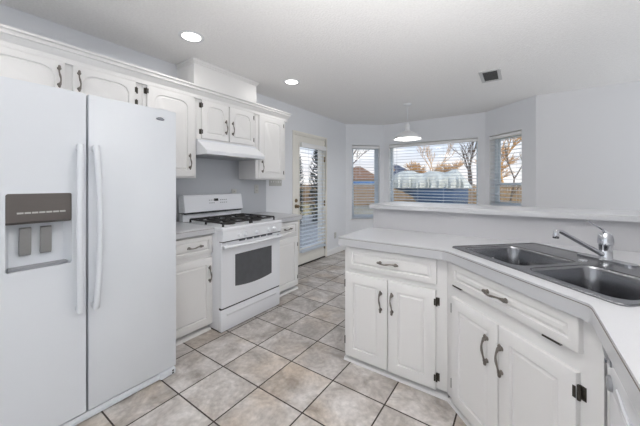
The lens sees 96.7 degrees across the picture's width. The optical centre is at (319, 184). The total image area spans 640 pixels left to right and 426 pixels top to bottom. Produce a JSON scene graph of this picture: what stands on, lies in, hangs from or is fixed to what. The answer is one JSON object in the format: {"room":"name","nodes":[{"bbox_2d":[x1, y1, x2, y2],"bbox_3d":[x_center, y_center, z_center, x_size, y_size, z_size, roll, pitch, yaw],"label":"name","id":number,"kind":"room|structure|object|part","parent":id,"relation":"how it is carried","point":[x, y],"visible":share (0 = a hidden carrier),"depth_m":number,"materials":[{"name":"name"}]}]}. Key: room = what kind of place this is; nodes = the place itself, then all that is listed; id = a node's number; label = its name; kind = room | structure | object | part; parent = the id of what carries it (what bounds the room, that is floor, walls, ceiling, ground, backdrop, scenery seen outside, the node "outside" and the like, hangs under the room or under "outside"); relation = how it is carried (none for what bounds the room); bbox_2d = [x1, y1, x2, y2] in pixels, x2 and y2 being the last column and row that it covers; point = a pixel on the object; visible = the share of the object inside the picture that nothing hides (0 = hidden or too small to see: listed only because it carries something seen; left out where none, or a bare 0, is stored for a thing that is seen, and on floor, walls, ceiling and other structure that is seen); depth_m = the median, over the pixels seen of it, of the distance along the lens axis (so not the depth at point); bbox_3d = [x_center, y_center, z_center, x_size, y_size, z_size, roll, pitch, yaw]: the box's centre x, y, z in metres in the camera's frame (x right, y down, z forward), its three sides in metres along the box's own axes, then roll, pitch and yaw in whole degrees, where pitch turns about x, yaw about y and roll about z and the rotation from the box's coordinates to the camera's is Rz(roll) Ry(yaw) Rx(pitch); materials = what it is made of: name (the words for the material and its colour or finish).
{"room":"kitchen","nodes":[
{"label":"kitchen","id":0,"kind":"room"},
{"bbox_2d":[0,4,345,250],"bbox_3d":[-1.705,0.044,2.683,0.170,2.512,7.640,0,0,35],"label":"wall","id":1,"kind":"structure","parent":0,"point":[278,198],"depth_m":4.22,"materials":[{"name":"white paint"}]},
{"bbox_2d":[0,46,141,104],"bbox_3d":[-1.842,-0.677,2.019,0.363,0.325,0.955,0,0,35],"label":"upper cabinet","id":2,"kind":"object","parent":1,"relation":"attached to","point":[15,64],"visible":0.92,"depth_m":1.94,"materials":[{"name":"paint"}]},
{"bbox_3d":[-1.851,-0.678,1.768,0.020,0.303,0.403,0,0,35],"label":"door","id":3,"kind":"part","parent":2,"relation":"part of","materials":[{"name":"paint"}]},
{"bbox_3d":[-1.731,-0.720,1.891,0.035,0.153,0.022,0,0,35],"label":"handle","id":4,"kind":"part","parent":2,"relation":"part of","materials":[{"name":"grey metal"}]},
{"bbox_3d":[-1.671,-0.720,1.978,0.035,0.153,0.022,0,0,35],"label":"handle","id":5,"kind":"part","parent":2,"relation":"part of","materials":[{"name":"grey metal"}]},
{"bbox_3d":[-1.598,-0.678,2.128,0.020,0.303,0.396,0,0,35],"label":"door","id":6,"kind":"part","parent":2,"relation":"part of","materials":[{"name":"paint"}]},
{"bbox_2d":[0,23,291,122],"bbox_3d":[-1.529,-0.881,2.463,0.370,0.118,3.482,0,0,35],"label":"trim","id":7,"kind":"structure","parent":1,"relation":"attached to","point":[10,37],"depth_m":2.16,"materials":[{"name":"paint"}]},
{"bbox_2d":[142,84,195,177],"bbox_3d":[-1.430,-0.450,2.607,0.363,0.780,0.474,0,0,35],"label":"upper cabinet","id":8,"kind":"object","parent":1,"relation":"attached to","point":[184,106],"visible":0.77,"depth_m":2.59,"materials":[{"name":"paint"}]},
{"bbox_2d":[176,158,265,221],"bbox_3d":[-1.251,-0.060,3.178,0.006,0.880,1.772,0,0,35],"label":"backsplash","id":9,"kind":"structure","parent":1,"relation":"attached to","point":[213,176],"depth_m":3.32,"materials":[{"name":"paint"}]},
{"bbox_2d":[196,99,254,146],"bbox_3d":[-1.079,-0.637,3.109,0.363,0.405,0.747,0,0,35],"label":"upper cabinet","id":10,"kind":"object","parent":1,"relation":"attached to","point":[216,122],"visible":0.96,"depth_m":2.97,"materials":[{"name":"paint"}]},
{"bbox_3d":[-1.065,-0.636,2.891,0.020,0.377,0.307,0,0,35],"label":"door","id":11,"kind":"part","parent":10,"relation":"part of","materials":[{"name":"paint"}]},
{"bbox_3d":[-0.870,-0.636,3.169,0.020,0.377,0.336,0,0,35],"label":"door","id":12,"kind":"part","parent":10,"relation":"part of","materials":[{"name":"paint"}]},
{"bbox_2d":[196,139,264,160],"bbox_3d":[-1.026,-0.357,3.072,0.456,0.156,0.737,0,0,35],"label":"range hood","id":13,"kind":"object","parent":1,"relation":"attached to","point":[207,149],"visible":0.95,"depth_m":2.92,"materials":[{"name":"white metal"}]},
{"bbox_2d":[254,185,258,192],"bbox_3d":[-0.838,0.062,3.754,0.009,0.114,0.070,0,0,35],"label":"wall outlet","id":14,"kind":"object","parent":1,"relation":"attached to","point":[256,187],"visible":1,"depth_m":3.75,"materials":[{"name":"grey plastic"}]},
{"bbox_2d":[239,114,284,179],"bbox_3d":[-0.714,-0.450,3.629,0.363,0.780,0.517,0,0,35],"label":"upper cabinet","id":15,"kind":"object","parent":1,"relation":"attached to","point":[269,132],"visible":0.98,"depth_m":3.49,"materials":[{"name":"paint"}]},
{"bbox_3d":[-0.603,-0.454,3.550,0.020,0.763,0.425,0,0,35],"label":"door","id":16,"kind":"part","parent":15,"relation":"part of","materials":[{"name":"paint"}]},
{"bbox_2d":[269,180,281,185],"bbox_3d":[-0.637,-0.019,4.048,0.014,0.073,0.243,0,0,35],"label":"switch plate","id":17,"kind":"object","parent":1,"relation":"attached to","point":[271,182],"visible":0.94,"depth_m":4.04,"materials":[{"name":"grey plastic"}]},
{"bbox_2d":[292,130,326,266],"bbox_3d":[-0.198,0.233,4.783,0.210,2.134,0.948,0,0,35],"label":"door","id":18,"kind":"structure","parent":1,"relation":"in","point":[297,137],"depth_m":4.74,"materials":[{"name":"white paint"}]},
{"bbox_2d":[299,142,325,252],"bbox_3d":[-0.103,0.211,4.763,0.073,1.748,0.685,0,0,35],"label":"door blind","id":19,"kind":"object","parent":1,"relation":"attached to","point":[302,144],"visible":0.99,"depth_m":4.74,"materials":[{"name":"white paint"}]},
{"bbox_3d":[-0.108,1.074,4.766,0.060,0.022,0.679,0,0,35],"label":"rail","id":20,"kind":"part","parent":19,"relation":"part of","materials":[{"name":"white plastic"}]},
{"bbox_3d":[-0.108,0.237,4.766,0.060,1.655,0.507,0,0,35],"label":"ladder cord","id":21,"kind":"part","parent":19,"relation":"part of","materials":[{"name":"white fabric"}]},
{"bbox_2d":[327,246,344,255],"bbox_3d":[0.322,1.252,5.418,0.013,0.095,0.695,0,0,35],"label":"baseboard","id":22,"kind":"structure","parent":1,"relation":"attached to","point":[340,248],"depth_m":5.37,"materials":[{"name":"white paint"}]},
{"bbox_2d":[176,57,258,102],"bbox_3d":[-1.095,-1.021,3.131,0.315,0.382,0.835,0,0,35],"label":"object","id":23,"kind":"structure","parent":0,"point":[194,70],"depth_m":2.93,"materials":[{"name":"paint"}]},
{"bbox_2d":[75,250,466,425],"bbox_3d":[0.737,1.360,1.315,5.800,0.120,8.500,0,0,35],"label":"floor","id":24,"kind":"structure","parent":0,"point":[285,364],"depth_m":1.86,"materials":[{"name":"tile"}]},
{"bbox_2d":[0,76,175,425],"bbox_3d":[-1.573,0.394,1.816,0.920,1.805,0.908,0,0,35],"label":"refrigerator","id":25,"kind":"object","parent":24,"relation":"on","point":[88,183],"visible":1,"depth_m":1.52,"materials":[{"name":"white metal"}]},
{"bbox_3d":[-1.402,0.117,1.421,0.054,0.150,0.236,0,0,35],"label":"dispenser panel","id":26,"kind":"part","parent":25,"relation":"part of","materials":[{"name":"grey plastic"}]},
{"bbox_3d":[-1.428,0.375,1.411,0.062,1.744,0.411,0,0,35],"label":"freezer door","id":27,"kind":"part","parent":25,"relation":"part of","materials":[{"name":"white metal"}]},
{"bbox_3d":[-1.271,0.235,1.508,0.073,0.900,0.034,0,0,45],"label":"handle","id":28,"kind":"part","parent":25,"relation":"part of","materials":[{"name":"white"}]},
{"bbox_3d":[-1.230,0.235,1.566,0.073,0.900,0.034,0,0,25],"label":"handle","id":29,"kind":"part","parent":25,"relation":"part of","materials":[{"name":"white"}]},
{"bbox_3d":[-1.162,0.375,1.784,0.070,1.744,0.489,0,0,35],"label":"door","id":30,"kind":"part","parent":25,"relation":"part of","materials":[{"name":"white metal"}]},
{"bbox_2d":[176,234,211,345],"bbox_3d":[-1.322,0.869,2.506,0.630,0.862,0.470,0,0,35],"label":"base cabinet","id":31,"kind":"object","parent":24,"relation":"on","point":[193,254],"visible":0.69,"depth_m":2.39,"materials":[{"name":"paint"}]},
{"bbox_3d":[-1.092,0.531,2.364,0.020,0.158,0.440,0,0,35],"label":"drawer","id":32,"kind":"part","parent":31,"relation":"part of","materials":[{"name":"paint"}]},
{"bbox_2d":[176,222,214,239],"bbox_3d":[-1.329,0.408,2.507,0.636,0.060,0.473,0,0,35],"label":"countertop","id":33,"kind":"structure","parent":31,"relation":"on","point":[183,230],"depth_m":2.43,"materials":[{"name":"white laminate"}]},
{"bbox_3d":[-1.041,0.531,2.389,0.035,0.021,0.153,0,0,35],"label":"handle","id":34,"kind":"part","parent":31,"relation":"part of","materials":[{"name":"grey metal"}]},
{"bbox_3d":[-0.962,0.790,2.501,0.035,0.153,0.022,0,0,35],"label":"handle","id":35,"kind":"part","parent":31,"relation":"part of","materials":[{"name":"grey metal"}]},
{"bbox_2d":[179,193,282,332],"bbox_3d":[-0.904,0.705,2.954,0.761,1.190,0.750,0,0,35],"label":"gas range","id":36,"kind":"object","parent":24,"relation":"on","point":[245,254],"visible":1,"depth_m":2.76,"materials":[{"name":"white metal"}]},
{"bbox_2d":[183,213,281,231],"bbox_3d":[-0.896,0.371,2.948,0.670,0.089,0.750,0,0,35],"label":"cooktop","id":37,"kind":"object","parent":36,"relation":"in","point":[221,222],"depth_m":2.83,"materials":[{"name":"white metal"}]},
{"bbox_3d":[-0.665,1.198,2.786,0.045,0.191,0.738,0,0,35],"label":"storage drawer","id":38,"kind":"part","parent":36,"relation":"part of","materials":[{"name":"white metal"}]},
{"bbox_3d":[-0.663,0.799,2.785,0.040,0.578,0.736,0,0,35],"label":"oven door","id":39,"kind":"part","parent":36,"relation":"part of","materials":[{"name":"white metal"}]},
{"bbox_3d":[-0.660,0.457,2.783,0.086,0.090,0.740,0,0,35],"label":"control panel","id":40,"kind":"part","parent":36,"relation":"part of","materials":[{"name":"white metal"}]},
{"bbox_3d":[-0.620,0.549,2.755,0.068,0.034,0.730,0,0,35],"label":"door handle","id":41,"kind":"part","parent":36,"relation":"part of","materials":[{"name":"white metal"}]},
{"bbox_2d":[279,220,297,296],"bbox_3d":[-0.620,0.869,3.508,0.630,0.862,0.467,0,0,35],"label":"base cabinet","id":42,"kind":"object","parent":24,"relation":"on","point":[289,230],"visible":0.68,"depth_m":3.39,"materials":[{"name":"paint"}]},
{"bbox_2d":[246,212,301,222],"bbox_3d":[-0.622,0.408,3.517,0.636,0.060,0.492,0,0,35],"label":"countertop","id":43,"kind":"structure","parent":42,"relation":"on","point":[284,217],"depth_m":3.44,"materials":[{"name":"white laminate"}]},
{"bbox_3d":[-0.399,0.531,3.353,0.020,0.158,0.407,0,0,35],"label":"drawer","id":44,"kind":"part","parent":42,"relation":"part of","materials":[{"name":"paint"}]},
{"bbox_2d":[344,246,448,400],"bbox_3d":[0.604,0.874,2.098,0.717,0.852,0.570,0,0,35],"label":"base cabinet","id":45,"kind":"object","parent":24,"relation":"on","point":[396,305],"visible":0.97,"depth_m":1.86,"materials":[{"name":"paint"}]},
{"bbox_3d":[0.322,0.947,2.002,0.321,0.607,0.020,0,0,35],"label":"door","id":46,"kind":"part","parent":45,"relation":"part of","materials":[{"name":"paint"}]},
{"bbox_3d":[0.402,0.794,1.913,0.022,0.153,0.035,0,0,35],"label":"handle","id":47,"kind":"part","parent":45,"relation":"part of","materials":[{"name":"grey metal"}]},
{"bbox_3d":[0.443,0.532,1.884,0.153,0.021,0.035,0,0,35],"label":"handle","id":48,"kind":"part","parent":45,"relation":"part of","materials":[{"name":"grey metal"}]},
{"bbox_3d":[0.467,0.790,1.868,0.022,0.153,0.035,0,0,35],"label":"handle","id":49,"kind":"part","parent":45,"relation":"part of","materials":[{"name":"grey metal"}]},
{"bbox_3d":[0.461,0.532,1.905,0.611,0.154,0.020,0,0,35],"label":"drawer","id":50,"kind":"part","parent":45,"relation":"part of","materials":[{"name":"paint"}]},
{"bbox_3d":[0.583,0.947,1.820,0.303,0.607,0.020,0,0,35],"label":"door","id":51,"kind":"part","parent":45,"relation":"part of","materials":[{"name":"paint"}]},
{"bbox_2d":[447,257,606,425],"bbox_3d":[1.078,0.874,1.349,0.605,0.852,0.812,0,0,-10],"label":"base cabinet","id":52,"kind":"object","parent":24,"relation":"on","point":[515,358],"visible":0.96,"depth_m":1.20,"materials":[{"name":"paint"}]},
{"bbox_3d":[0.795,0.947,1.475,0.020,0.603,0.339,0,0,-10],"label":"door","id":53,"kind":"part","parent":52,"relation":"part of","materials":[{"name":"paint"}]},
{"bbox_3d":[0.786,0.795,1.365,0.035,0.153,0.022,0,0,-10],"label":"handle","id":54,"kind":"part","parent":52,"relation":"part of","materials":[{"name":"grey metal"}]},
{"bbox_2d":[338,227,639,415],"bbox_3d":[0.740,0.416,1.264,1.954,0.061,1.800,0,0,35],"label":"countertop","id":55,"kind":"structure","parent":52,"relation":"on","point":[617,327],"depth_m":1.15,"materials":[{"name":"white laminate"}]},
{"bbox_2d":[452,243,639,306],"bbox_3d":[1.175,0.471,1.371,0.608,0.194,0.874,0,0,-10],"label":"sink","id":56,"kind":"object","parent":55,"relation":"in","point":[616,284],"visible":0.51,"depth_m":1.33,"materials":[{"name":"metal"}]},
{"bbox_3d":[1.065,0.475,1.550,0.366,0.186,0.398,0,0,-10],"label":"bowl","id":57,"kind":"part","parent":56,"relation":"part of","materials":[{"name":"metal"}]},
{"bbox_3d":[1.137,0.475,1.142,0.366,0.186,0.376,0,0,-10],"label":"bowl","id":58,"kind":"part","parent":56,"relation":"part of","materials":[{"name":"metal"}]},
{"bbox_2d":[552,220,638,267],"bbox_3d":[1.300,0.280,1.402,0.328,0.204,0.250,0,0,-10],"label":"faucet","id":59,"kind":"object","parent":55,"relation":"on","point":[605,240],"visible":1,"depth_m":1.40,"materials":[{"name":"silver metal"}]},
{"bbox_3d":[1.280,0.289,1.402,0.284,0.148,0.028,0,0,-8],"label":"spout","id":60,"kind":"part","parent":59,"relation":"part of","materials":[{"name":"silver metal"}]},
{"bbox_3d":[1.387,0.218,1.418,0.123,0.080,0.022,0,0,-9],"label":"lever","id":61,"kind":"part","parent":59,"relation":"part of","materials":[{"name":"silver metal"}]},
{"bbox_3d":[1.431,0.377,1.425,0.058,0.008,0.250,0,0,-10],"label":"deck plate","id":62,"kind":"part","parent":59,"relation":"part of","materials":[{"name":"silver metal"}]},
{"bbox_3d":[0.796,0.514,1.309,0.035,0.021,0.153,0,0,-10],"label":"handle","id":63,"kind":"part","parent":52,"relation":"part of","materials":[{"name":"grey metal"}]},
{"bbox_3d":[0.801,0.795,1.279,0.035,0.153,0.022,0,0,-10],"label":"handle","id":64,"kind":"part","parent":52,"relation":"part of","materials":[{"name":"grey metal"}]},
{"bbox_3d":[0.825,0.514,1.304,0.020,0.122,0.691,0,0,-10],"label":"drawer","id":65,"kind":"part","parent":52,"relation":"part of","materials":[{"name":"paint"}]},
{"bbox_3d":[0.854,0.947,1.137,0.020,0.603,0.334,0,0,-10],"label":"door","id":66,"kind":"part","parent":52,"relation":"part of","materials":[{"name":"paint"}]},
{"bbox_2d":[602,345,639,425],"bbox_3d":[0.946,0.874,0.487,0.585,0.852,0.634,0,0,35],"label":"dishwasher","id":67,"kind":"object","parent":24,"relation":"on","point":[621,411],"visible":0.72,"depth_m":0.77,"materials":[{"name":"white metal"}]},
{"bbox_3d":[0.722,0.900,0.611,0.038,0.580,0.578,0,0,35],"label":"door panel","id":68,"kind":"part","parent":67,"relation":"part of","materials":[{"name":"white metal"}]},
{"bbox_3d":[0.710,0.575,0.632,0.011,0.028,0.361,0,0,35],"label":"latch handle","id":69,"kind":"part","parent":67,"relation":"part of","materials":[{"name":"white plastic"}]},
{"bbox_2d":[0,0,639,124],"bbox_3d":[0.737,-1.287,1.315,5.800,0.150,8.500,0,0,35],"label":"ceiling","id":70,"kind":"structure","parent":0,"point":[353,61],"depth_m":2.46,"materials":[{"name":"white paint"}]},
{"bbox_2d":[178,30,203,42],"bbox_3d":[-1.054,-1.208,2.331,0.196,0.008,0.196,0,0,35],"label":"recessed light","id":71,"kind":"object","parent":70,"relation":"in","point":[187,35],"visible":1,"depth_m":2.32,"materials":[{"name":"white glass"}]},
{"bbox_2d":[283,79,299,84],"bbox_3d":[-0.334,-1.208,3.359,0.196,0.008,0.196,0,0,35],"label":"recessed light","id":72,"kind":"object","parent":70,"relation":"in","point":[286,81],"visible":1,"depth_m":3.34,"materials":[{"name":"white glass"}]},
{"bbox_2d":[394,103,421,140],"bbox_3d":[1.324,-0.941,4.303,0.404,0.543,0.404,0,0,35],"label":"pendant lamp","id":73,"kind":"object","parent":70,"relation":"hanging from","point":[407,135],"visible":1,"depth_m":4.23,"materials":[{"name":"white metal"}]},
{"bbox_2d":[396,137,418,140],"bbox_3d":[1.324,-0.683,4.303,0.372,0.029,0.372,0,0,35],"label":"diffuser","id":74,"kind":"object","parent":73,"relation":"attached to","point":[397,138],"depth_m":4.26,"materials":[{"name":"white glass"}]},
{"bbox_3d":[1.324,-0.747,4.303,0.404,0.127,0.404,0,0,35],"label":"lamp shade","id":75,"kind":"part","parent":73,"relation":"part of","materials":[{"name":"white glass"}]},
{"bbox_2d":[478,68,501,82],"bbox_3d":[1.900,-1.207,3.168,0.200,0.010,0.380,0,0,35],"label":"ceiling vent","id":76,"kind":"object","parent":70,"relation":"in","point":[491,75],"visible":1,"depth_m":3.15,"materials":[{"name":"grey metal"}]},
{"bbox_2d":[346,124,383,233],"bbox_3d":[0.894,0.044,5.842,0.926,2.512,0.170,0,0,-8],"label":"wall","id":77,"kind":"structure","parent":0,"point":[356,134],"depth_m":5.74,"materials":[{"name":"white paint"}]},
{"bbox_2d":[350,145,379,219],"bbox_3d":[0.922,-0.034,5.831,0.650,1.512,0.190,0,0,-8],"label":"window","id":78,"kind":"structure","parent":77,"relation":"in","point":[376,151],"depth_m":5.88,"materials":[{"name":"white plastic"}]},
{"bbox_3d":[0.912,-0.376,5.910,0.514,0.752,0.020,0,0,-8],"label":"sash","id":79,"kind":"part","parent":78,"relation":"part of","materials":[{"name":"glass"}]},
{"bbox_3d":[0.915,0.321,5.888,0.514,0.682,0.025,0,0,-8],"label":"sash","id":80,"kind":"part","parent":78,"relation":"part of","materials":[{"name":"white plastic"}]},
{"bbox_2d":[352,146,378,218],"bbox_3d":[0.927,-0.040,5.795,0.574,1.469,0.073,0,0,-8],"label":"window blind","id":81,"kind":"object","parent":78,"relation":"attached to","point":[353,147],"visible":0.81,"depth_m":5.78,"materials":[{"name":"white paint"}]},
{"bbox_2d":[384,112,484,204],"bbox_3d":[2.088,0.044,5.362,1.939,2.512,0.170,0,0,35],"label":"wall","id":82,"kind":"structure","parent":0,"point":[469,125],"depth_m":5.12,"materials":[{"name":"white paint"}]},
{"bbox_2d":[389,137,477,203],"bbox_3d":[2.081,-0.197,5.349,1.650,1.207,0.190,0,0,35],"label":"window","id":83,"kind":"structure","parent":82,"relation":"in","point":[390,149],"depth_m":5.77,"materials":[{"name":"white plastic"}]},
{"bbox_2d":[389,138,477,204],"bbox_3d":[2.060,-0.202,5.319,1.574,1.164,0.073,0,0,35],"label":"window blind","id":84,"kind":"object","parent":83,"relation":"attached to","point":[476,139],"visible":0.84,"depth_m":5.21,"materials":[{"name":"white paint"}]},
{"bbox_2d":[373,209,639,251],"bbox_3d":[1.302,0.758,2.043,1.930,1.084,0.120,0,0,35],"label":"wall","id":85,"kind":"structure","parent":0,"point":[626,235],"depth_m":1.96,"materials":[{"name":"grey paint"}]},
{"bbox_2d":[369,202,639,222],"bbox_3d":[1.372,0.197,2.163,1.950,0.037,0.482,0,0,35],"label":"bar ledge","id":86,"kind":"object","parent":85,"relation":"on","point":[541,212],"visible":1,"depth_m":1.99,"materials":[{"name":"white laminate"}]},
{"bbox_2d":[485,95,535,206],"bbox_3d":[2.940,0.044,4.350,0.170,2.512,1.038,0,0,-10],"label":"wall","id":87,"kind":"structure","parent":0,"point":[521,114],"depth_m":4.06,"materials":[{"name":"white paint"}]},
{"bbox_2d":[489,129,521,205],"bbox_3d":[2.916,-0.211,4.403,0.190,1.167,0.675,0,0,-10],"label":"window","id":88,"kind":"structure","parent":87,"relation":"in","point":[492,175],"depth_m":4.69,"materials":[{"name":"white plastic"}]},
{"bbox_2d":[490,130,521,205],"bbox_3d":[2.880,-0.217,4.396,0.074,1.124,0.599,0,0,-10],"label":"window blind","id":89,"kind":"object","parent":88,"relation":"attached to","point":[497,137],"visible":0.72,"depth_m":4.42,"materials":[{"name":"white paint"}]},
{"bbox_3d":[2.886,-0.203,4.398,0.060,1.056,0.421,0,0,-10],"label":"ladder cord","id":90,"kind":"part","parent":89,"relation":"part of","materials":[{"name":"white fabric"}]},
{"bbox_3d":[2.994,-0.379,4.417,0.020,0.757,0.539,0,0,-10],"label":"sash","id":91,"kind":"part","parent":88,"relation":"part of","materials":[{"name":"glass"}]},
{"bbox_3d":[2.972,0.146,4.413,0.025,0.332,0.539,0,0,-10],"label":"sash","id":92,"kind":"part","parent":88,"relation":"part of","materials":[{"name":"white plastic"}]},
{"bbox_2d":[536,81,639,210],"bbox_3d":[3.978,0.044,3.252,2.412,2.512,0.170,0,0,35],"label":"wall","id":93,"kind":"structure","parent":0,"point":[588,139],"depth_m":3.56,"materials":[{"name":"white paint"}]},
{"label":"outside","id":94,"kind":"structure","parent":0,"visible":0},
{"bbox_2d":[300,191,510,214],"bbox_3d":[19.498,1.700,27.853,120.000,0.100,92.000,0,0,35],"label":"ground","id":95,"kind":"structure","parent":94,"point":[307,206],"depth_m":18.62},
{"bbox_2d":[300,154,305,223],"bbox_3d":[-0.991,0.011,10.885,0.894,3.277,0.889,0,0,35],"label":"columnar conifer","id":96,"kind":"object","parent":95,"relation":"on","point":[301,177],"visible":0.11,"depth_m":10.79,"materials":[{"name":"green plant"}]},
{"bbox_2d":[300,214,317,247],"bbox_3d":[-1.065,1.615,8.985,5.950,0.070,10.500,0,0,35],"label":"patio","id":97,"kind":"structure","parent":95,"relation":"on","point":[308,217],"depth_m":9.52,"materials":[{"name":"concrete"}]},
{"bbox_2d":[308,150,317,222],"bbox_3d":[-0.052,-0.035,11.695,0.954,3.370,0.969,0,0,35],"label":"columnar conifer","id":98,"kind":"object","parent":95,"relation":"on","point":[312,190],"visible":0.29,"depth_m":11.48,"materials":[{"name":"grey plant"}]},
{"bbox_2d":[353,166,373,180],"bbox_3d":[4.580,-0.250,34.268,5.400,3.800,5.800,0,0,8],"label":"neighbor house","id":99,"kind":"structure","parent":95,"relation":"on","point":[356,171],"depth_m":32.40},
{"bbox_2d":[353,182,373,201],"bbox_3d":[3.671,0.700,25.994,2.800,1.900,2.800,0,0,35],"label":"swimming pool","id":100,"kind":"object","parent":95,"relation":"on","point":[353,182],"visible":0.09,"depth_m":24.67,"materials":[{"name":"blue"}]},
{"bbox_2d":[393,166,406,192],"bbox_3d":[11.306,-0.675,43.353,7.800,4.650,6.800,0,0,14],"label":"neighbor house","id":101,"kind":"structure","parent":95,"relation":"on","point":[398,168],"depth_m":41.80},
{"bbox_2d":[300,184,521,205],"bbox_3d":[6.309,0.815,19.475,22.000,1.670,0.145,0,0,35],"label":"wooden fence","id":102,"kind":"object","parent":95,"relation":"on","point":[502,189],"visible":0.13,"depth_m":20.03,"materials":[{"name":"brown wood"}]},
{"bbox_2d":[403,161,426,172],"bbox_3d":[11.222,-0.554,32.886,2.849,4.416,3.169,0,0,35],"label":"bare shrub","id":103,"kind":"object","parent":95,"relation":"on","point":[413,165],"visible":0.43,"depth_m":32.47,"materials":[{"name":"brown plant"}]},
{"bbox_2d":[393,170,471,203],"bbox_3d":[5.997,0.403,15.994,4.343,2.494,2.299,0,0,22],"label":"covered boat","id":104,"kind":"object","parent":95,"relation":"on","point":[432,181],"visible":0.67,"depth_m":15.10,"materials":[{"name":"white fabric"}]},
{"bbox_2d":[417,143,456,170],"bbox_3d":[10.534,-1.228,25.707,3.376,5.771,2.491,0,0,7],"label":"bare tree","id":105,"kind":"object","parent":95,"relation":"on","point":[420,149],"visible":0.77,"depth_m":25.78,"materials":[{"name":"plant"}]},
{"bbox_2d":[433,158,463,171],"bbox_3d":[14.154,-0.622,31.522,4.022,4.567,3.878,0,0,11],"label":"bare shrub","id":106,"kind":"object","parent":95,"relation":"on","point":[460,163],"visible":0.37,"depth_m":31.57,"materials":[{"name":"brown plant"}]},
{"bbox_2d":[450,142,476,203],"bbox_3d":[10.562,-1.483,18.879,2.489,6.283,3.562,0,0,-34],"label":"bare tree","id":107,"kind":"object","parent":95,"relation":"on","point":[468,166],"visible":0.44,"depth_m":19.11,"materials":[{"name":"grey plant"}]},
{"bbox_2d":[475,145,520,177],"bbox_3d":[17.960,-1.234,29.220,2.982,5.782,4.350,0,0,-31],"label":"bare shrub","id":108,"kind":"object","parent":95,"relation":"on","point":[512,158],"visible":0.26,"depth_m":28.05,"materials":[{"name":"brown plant"}]},
{"bbox_2d":[501,136,521,182],"bbox_3d":[15.563,-2.610,23.591,6.206,8.574,4.321,0,0,8],"label":"bare tree","id":109,"kind":"object","parent":95,"relation":"on","point":[520,138],"visible":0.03,"depth_m":23.78,"materials":[{"name":"plant"}]},
{"bbox_2d":[502,141,521,200],"bbox_3d":[10.989,-0.410,15.470,2.376,4.138,0.811,0,0,20],"label":"bare tree","id":110,"kind":"object","parent":95,"relation":"on","point":[506,152],"visible":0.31,"depth_m":15.37,"materials":[{"name":"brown plant"}]}
]}

